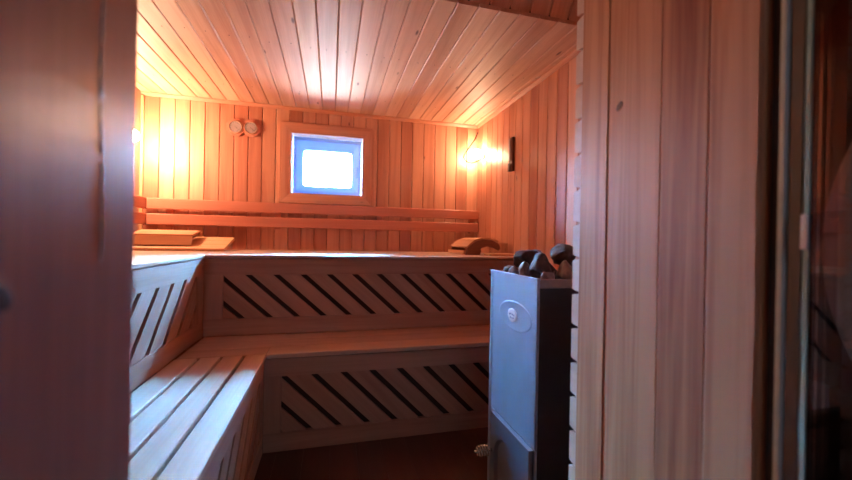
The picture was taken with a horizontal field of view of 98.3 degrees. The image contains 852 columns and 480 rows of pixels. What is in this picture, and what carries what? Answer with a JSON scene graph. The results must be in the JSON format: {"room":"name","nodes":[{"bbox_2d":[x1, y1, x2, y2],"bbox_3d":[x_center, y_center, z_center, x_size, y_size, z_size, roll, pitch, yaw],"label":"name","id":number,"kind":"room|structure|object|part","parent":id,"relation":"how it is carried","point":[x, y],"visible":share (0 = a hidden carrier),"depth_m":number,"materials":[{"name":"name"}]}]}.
{"room":"spa","nodes":[
{"label":"spa","id":0,"kind":"room"},
{"bbox_2d":[134,87,140,231],"bbox_3d":[-1.785,-0.324,1.352,0.138,2.620,2.815,1,0,-14],"label":"wall","id":1,"kind":"structure","parent":0,"point":[138,92],"depth_m":2.59,"materials":[{"name":"brown wood"}]},
{"bbox_2d":[135,131,139,141],"bbox_3d":[-1.916,-0.838,2.382,0.106,0.400,0.080,1,0,-14],"label":"wall lamp","id":2,"kind":"object","parent":1,"relation":"attached to","point":[137,136],"visible":0.12,"depth_m":2.38,"materials":[{"name":"white paint"}]},
{"bbox_2d":[138,95,144,229],"bbox_3d":[-2.030,-0.487,2.628,0.020,1.095,0.020,1,0,-14],"label":"trim","id":3,"kind":"structure","parent":1,"relation":"attached to","point":[142,116],"depth_m":2.62,"materials":[{"name":"brown wood"}]},
{"bbox_2d":[134,195,148,224],"bbox_3d":[-1.753,-0.195,1.618,0.062,0.202,2.111,1,0,-14],"label":"backrest","id":4,"kind":"object","parent":1,"relation":"attached to","point":[139,201],"visible":0.1,"depth_m":2.51,"materials":[{"name":"brown wood"}]},
{"bbox_3d":[-1.730,-0.256,1.623,0.018,0.079,2.111,1,0,-14],"label":"rail","id":5,"kind":"part","parent":4,"relation":"part of","materials":[{"name":"brown wood"}]},
{"bbox_3d":[-1.733,-0.145,1.623,0.018,0.080,2.111,1,0,-14],"label":"rail","id":6,"kind":"part","parent":4,"relation":"part of","materials":[{"name":"brown wood"}]},
{"bbox_2d":[131,250,238,390],"bbox_3d":[-1.450,0.292,1.652,0.678,0.435,2.201,1,0,-14],"label":"bench","id":7,"kind":"object","parent":1,"relation":"attached to","point":[167,301],"visible":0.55,"depth_m":1.52,"materials":[{"name":"brown wood"}]},
{"bbox_3d":[-1.032,0.475,1.316,0.020,0.085,1.320,1,0,-14],"label":"rail","id":8,"kind":"part","parent":7,"relation":"part of","materials":[{"name":"brown wood"}]},
{"bbox_3d":[-1.026,0.146,1.316,0.020,0.084,1.320,1,0,-14],"label":"rail","id":9,"kind":"part","parent":7,"relation":"part of","materials":[{"name":"brown wood"}]},
{"bbox_2d":[133,237,234,250],"bbox_3d":[-1.643,0.024,2.506,0.562,0.094,0.293,1,0,-14],"label":"board","id":10,"kind":"object","parent":7,"relation":"on","point":[198,243],"visible":0.56,"depth_m":2.43,"materials":[{"name":"brown wood"}]},
{"bbox_2d":[133,229,201,244],"bbox_3d":[-1.738,-0.018,2.474,0.352,0.102,0.212,1,0,-14],"label":"headrest cover","id":11,"kind":"object","parent":10,"relation":"on","point":[143,236],"visible":0.93,"depth_m":2.40,"materials":[{"name":"brown wood"}]},
{"bbox_3d":[-1.446,0.083,1.652,0.678,0.016,2.201,1,0,-14],"label":"seat","id":12,"kind":"part","parent":7,"relation":"part of","materials":[{"name":"brown wood"}]},
{"bbox_2d":[131,373,487,479],"bbox_3d":[-0.129,1.037,0.437,2.900,0.080,5.700,1,0,-14],"label":"floor","id":13,"kind":"structure","parent":0,"point":[450,455],"depth_m":1.66,"materials":[{"name":"brown wood"}]},
{"bbox_2d":[129,354,265,479],"bbox_3d":[-0.799,0.754,1.184,0.372,0.459,0.964,1,0,-14],"label":"bench","id":14,"kind":"object","parent":13,"relation":"on","point":[226,443],"visible":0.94,"depth_m":1.17,"materials":[{"name":"brown wood"}]},
{"bbox_3d":[-0.636,0.589,1.230,0.020,0.070,0.954,1,0,-14],"label":"rail","id":15,"kind":"part","parent":14,"relation":"part of","materials":[{"name":"brown wood"}]},
{"bbox_3d":[-0.643,0.943,1.230,0.020,0.086,0.954,1,0,-14],"label":"rail","id":16,"kind":"part","parent":14,"relation":"part of","materials":[{"name":"brown wood"}]},
{"bbox_2d":[177,325,489,452],"bbox_3d":[-0.222,0.764,2.013,1.894,0.459,0.373,1,0,-14],"label":"bench","id":17,"kind":"object","parent":13,"relation":"on","point":[321,389],"visible":0.66,"depth_m":1.84,"materials":[{"name":"brown wood"}]},
{"bbox_3d":[-0.218,0.545,2.013,1.894,0.022,0.373,1,0,-14],"label":"seat","id":18,"kind":"part","parent":17,"relation":"part of","materials":[{"name":"brown wood"}]},
{"bbox_3d":[-0.012,0.954,1.898,1.534,0.086,0.020,1,0,-14],"label":"rail","id":19,"kind":"part","parent":17,"relation":"part of","materials":[{"name":"brown wood"}]},
{"bbox_3d":[-0.006,0.607,1.898,1.534,0.082,0.020,1,0,-14],"label":"rail","id":20,"kind":"part","parent":17,"relation":"part of","materials":[{"name":"brown wood"}]},
{"bbox_2d":[474,270,577,479],"bbox_3d":[0.468,0.567,1.386,0.507,0.882,0.352,1,0,-14],"label":"stove","id":21,"kind":"object","parent":13,"relation":"on","point":[530,359],"visible":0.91,"depth_m":1.21,"materials":[{"name":"metal"}]},
{"bbox_3d":[0.224,0.824,1.440,0.070,0.045,0.045,1,0,-14],"label":"coil handle","id":22,"kind":"part","parent":21,"relation":"part of","materials":[{"name":"metal"}]},
{"bbox_2d":[503,265,511,271],"bbox_3d":[0.327,0.133,1.479,0.044,0.065,0.056,1,0,16],"label":"stone","id":23,"kind":"object","parent":21,"relation":"on","point":[506,269],"visible":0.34,"depth_m":1.46,"materials":[{"name":"grey stone"}]},
{"bbox_3d":[0.299,0.817,1.324,0.018,0.279,0.290,1,0,-14],"label":"fire door","id":24,"kind":"part","parent":21,"relation":"part of","materials":[{"name":"paint"}]},
{"bbox_2d":[508,266,518,273],"bbox_3d":[0.341,0.130,1.419,0.047,0.058,0.044,1,0,-32],"label":"stone","id":25,"kind":"object","parent":21,"relation":"on","point":[512,269],"visible":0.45,"depth_m":1.41,"materials":[{"name":"grey stone"}]},
{"bbox_3d":[0.308,0.554,1.345,0.015,0.862,0.352,1,0,-14],"label":"panel","id":26,"kind":"part","parent":21,"relation":"part of","materials":[{"name":"paint"}]},
{"bbox_2d":[518,261,529,276],"bbox_3d":[0.363,0.115,1.361,0.044,0.072,0.041,1,0,13],"label":"stone","id":27,"kind":"object","parent":21,"relation":"on","point":[524,267],"visible":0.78,"depth_m":1.35,"materials":[{"name":"grey stone"}]},
{"bbox_2d":[514,250,540,266],"bbox_3d":[0.404,0.078,1.443,0.127,0.080,0.092,1,0,7],"label":"stone","id":28,"kind":"object","parent":27,"relation":"on","point":[520,256],"visible":0.55,"depth_m":1.41,"materials":[{"name":"grey stone"}]},
{"bbox_2d":[529,252,551,278],"bbox_3d":[0.406,0.099,1.304,0.078,0.110,0.072,1,0,-33],"label":"stone","id":29,"kind":"object","parent":21,"relation":"on","point":[540,264],"visible":0.74,"depth_m":1.28,"materials":[{"name":"grey stone"}]},
{"bbox_2d":[540,272,554,278],"bbox_3d":[0.406,0.135,1.239,0.055,0.060,0.054,1,0,-15],"label":"stone","id":30,"kind":"object","parent":21,"relation":"on","point":[545,275],"visible":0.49,"depth_m":1.22,"materials":[{"name":"grey stone"}]},
{"bbox_2d":[555,260,571,278],"bbox_3d":[0.480,0.116,1.254,0.064,0.098,0.056,1,0,-17],"label":"stone","id":31,"kind":"object","parent":21,"relation":"on","point":[564,271],"visible":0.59,"depth_m":1.24,"materials":[{"name":"stone"}]},
{"bbox_3d":[0.517,0.138,1.370,0.096,0.063,0.077,-5,3,-26],"label":"stone","id":32,"kind":"object","parent":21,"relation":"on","visible":0},
{"bbox_2d":[550,243,575,264],"bbox_3d":[0.497,0.053,1.340,0.093,0.081,0.084,1,0,-5],"label":"stone","id":33,"kind":"object","parent":32,"relation":"on","point":[559,253],"visible":0.82,"depth_m":1.32,"materials":[{"name":"grey stone"}]},
{"bbox_2d":[143,96,478,372],"bbox_3d":[-0.820,-0.308,3.044,2.878,2.620,0.178,1,0,-14],"label":"wall","id":34,"kind":"structure","parent":0,"point":[190,153],"depth_m":2.86,"materials":[{"name":"brown wood"}]},
{"bbox_2d":[226,118,259,136],"bbox_3d":[-1.385,-0.852,2.791,0.234,0.130,0.024,1,0,-14],"label":"gauge","id":35,"kind":"object","parent":34,"relation":"attached to","point":[235,127],"visible":1,"depth_m":2.79,"materials":[{"name":"brown wood"}]},
{"bbox_3d":[-1.438,-0.852,2.783,0.128,0.128,0.012,1,0,-14],"label":"plate","id":36,"kind":"part","parent":35,"relation":"part of","materials":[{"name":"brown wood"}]},
{"bbox_3d":[-1.335,-0.852,2.810,0.128,0.128,0.012,1,0,-14],"label":"plate","id":37,"kind":"part","parent":35,"relation":"part of","materials":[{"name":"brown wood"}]},
{"bbox_2d":[141,91,477,128],"bbox_3d":[-0.782,-1.023,2.947,2.578,0.022,0.022,1,0,-14],"label":"trim","id":38,"kind":"structure","parent":34,"relation":"attached to","point":[153,94],"depth_m":2.89,"materials":[{"name":"brown wood"}]},
{"bbox_2d":[146,198,478,233],"bbox_3d":[-0.763,-0.176,2.934,2.508,0.200,0.066,1,0,-14],"label":"backrest","id":39,"kind":"object","parent":34,"relation":"attached to","point":[170,219],"visible":1,"depth_m":2.85,"materials":[{"name":"brown wood"}]},
{"bbox_3d":[-0.758,-0.127,2.912,2.508,0.078,0.022,1,0,-14],"label":"rail","id":40,"kind":"part","parent":39,"relation":"part of","materials":[{"name":"brown wood"}]},
{"bbox_3d":[-0.756,-0.238,2.912,2.508,0.077,0.022,1,0,-14],"label":"rail","id":41,"kind":"part","parent":39,"relation":"part of","materials":[{"name":"brown wood"}]},
{"bbox_2d":[278,121,375,206],"bbox_3d":[-0.805,-0.600,3.044,0.742,0.645,0.206,1,0,-14],"label":"window","id":42,"kind":"structure","parent":34,"relation":"in","point":[298,137],"depth_m":3.00,"materials":[{"name":"brown wood"}]},
{"bbox_3d":[-0.819,-0.601,3.074,0.542,0.459,0.072,1,0,-14],"label":"sash","id":43,"kind":"part","parent":42,"relation":"part of","materials":[{"name":"plastic"}]},
{"bbox_2d":[203,250,517,336],"bbox_3d":[-0.372,0.312,2.612,1.900,0.435,0.884,1,0,-14],"label":"bench","id":44,"kind":"object","parent":34,"relation":"attached to","point":[246,292],"visible":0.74,"depth_m":2.15,"materials":[{"name":"brown wood"}]},
{"bbox_3d":[-0.271,0.487,2.205,1.898,0.089,0.020,1,0,-14],"label":"rail","id":45,"kind":"part","parent":44,"relation":"part of","materials":[{"name":"brown wood"}]},
{"bbox_3d":[-0.364,0.102,2.613,1.893,0.016,0.884,1,0,-14],"label":"seat","id":46,"kind":"part","parent":44,"relation":"part of","materials":[{"name":"brown wood"}]},
{"bbox_3d":[-0.265,0.161,2.205,1.898,0.086,0.020,1,0,-14],"label":"rail","id":47,"kind":"part","parent":44,"relation":"part of","materials":[{"name":"brown wood"}]},
{"bbox_2d":[448,238,499,254],"bbox_3d":[0.357,0.044,2.790,0.284,0.124,0.366,1,0,-14],"label":"headrest cover","id":48,"kind":"object","parent":44,"relation":"on","point":[473,245],"visible":0.99,"depth_m":2.63,"materials":[{"name":"brown wood"}]},
{"bbox_3d":[0.325,0.050,2.953,0.264,0.111,0.020,1,0,-16],"label":"panel","id":49,"kind":"part","parent":48,"relation":"part of","materials":[{"name":"brown wood"}]},
{"bbox_3d":[0.408,0.051,2.632,0.264,0.111,0.020,1,0,-16],"label":"panel","id":50,"kind":"part","parent":48,"relation":"part of","materials":[{"name":"brown wood"}]},
{"bbox_2d":[484,253,514,255],"bbox_3d":[0.516,0.102,2.569,0.198,0.016,0.115,1,0,-14],"label":"wooden board","id":51,"kind":"object","parent":44,"relation":"on","point":[486,254],"visible":0.8,"depth_m":2.52,"materials":[{"name":"brown wood"}]},
{"bbox_2d":[136,0,580,124],"bbox_3d":[-0.465,-1.264,1.738,2.778,0.476,2.719,1,0,-14],"label":"ceiling","id":52,"kind":"structure","parent":0,"point":[449,61],"depth_m":2.00,"materials":[{"name":"brown wood"}]},
{"bbox_2d":[475,57,581,325],"bbox_3d":[0.844,-0.276,2.031,0.138,2.620,2.815,1,0,-14],"label":"wall","id":53,"kind":"structure","parent":0,"point":[530,206],"depth_m":2.37,"materials":[{"name":"brown wood"}]},
{"bbox_2d":[463,132,484,162],"bbox_3d":[0.405,-0.809,3.174,0.162,0.299,0.172,1,0,-14],"label":"wall lamp","id":54,"kind":"object","parent":53,"relation":"attached to","point":[476,154],"visible":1,"depth_m":3.12,"materials":[{"name":"white paint"}]},
{"bbox_3d":[0.434,-0.730,3.134,0.083,0.080,0.080,1,0,-14],"label":"globe","id":55,"kind":"part","parent":54,"relation":"part of"},
{"bbox_2d":[507,137,514,171],"bbox_3d":[0.609,-0.612,2.631,0.028,0.242,0.054,1,0,-14],"label":"thermometer","id":56,"kind":"object","parent":53,"relation":"attached to","point":[511,149],"visible":1,"depth_m":2.62,"materials":[{"name":"brown wood"}]},
{"bbox_2d":[477,49,580,127],"bbox_3d":[0.651,-0.996,2.509,0.022,0.022,1.543,1,0,-14],"label":"trim","id":57,"kind":"structure","parent":53,"relation":"attached to","point":[575,52],"depth_m":2.35,"materials":[{"name":"brown wood"}]},
{"bbox_2d":[568,0,851,479],"bbox_3d":[-0.187,-0.234,0.588,2.858,2.460,0.458,1,0,-14],"label":"wall","id":58,"kind":"structure","parent":0,"point":[844,265],"depth_m":0.95,"materials":[{"name":"brown wood"}]},
{"bbox_2d":[0,0,137,479],"bbox_3d":[-0.308,0.014,0.124,0.102,1.960,0.593,1,0,-14],"label":"door frame","id":59,"kind":"structure","parent":58,"relation":"attached to","point":[68,68],"depth_m":0.31,"materials":[{"name":"brown wood"}]},
{"bbox_2d":[575,0,710,479],"bbox_3d":[0.444,0.078,0.786,0.025,1.860,0.326,1,0,-14],"label":"lining","id":60,"kind":"object","parent":58,"relation":"attached to","point":[646,89],"visible":0.99,"depth_m":0.75,"materials":[{"name":"brown wood"}]},
{"bbox_2d":[702,0,773,479],"bbox_3d":[0.523,0.079,0.594,0.088,1.860,0.080,1,0,-14],"label":"door frame","id":61,"kind":"structure","parent":58,"relation":"attached to","point":[741,52],"depth_m":0.57,"materials":[{"name":"brown wood"}]},
{"bbox_2d":[765,0,838,479],"bbox_3d":[0.543,0.080,0.535,0.078,1.860,0.042,1,0,-14],"label":"door frame","id":62,"kind":"structure","parent":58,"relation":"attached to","point":[790,16],"depth_m":0.52,"materials":[{"name":"brown wood"}]},
{"bbox_2d":[798,0,851,479],"bbox_3d":[0.602,0.106,0.166,0.014,1.790,0.699,1,0,-14],"label":"door","id":63,"kind":"structure","parent":62,"relation":"attached to","point":[831,404],"depth_m":0.49,"materials":[{"name":"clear glass"}]},
{"bbox_3d":[0.513,-0.011,0.499,0.004,0.048,0.008,1,0,-14],"label":"hinge plate","id":64,"kind":"part","parent":63,"relation":"part of","materials":[{"name":"silver metal"}]}
]}

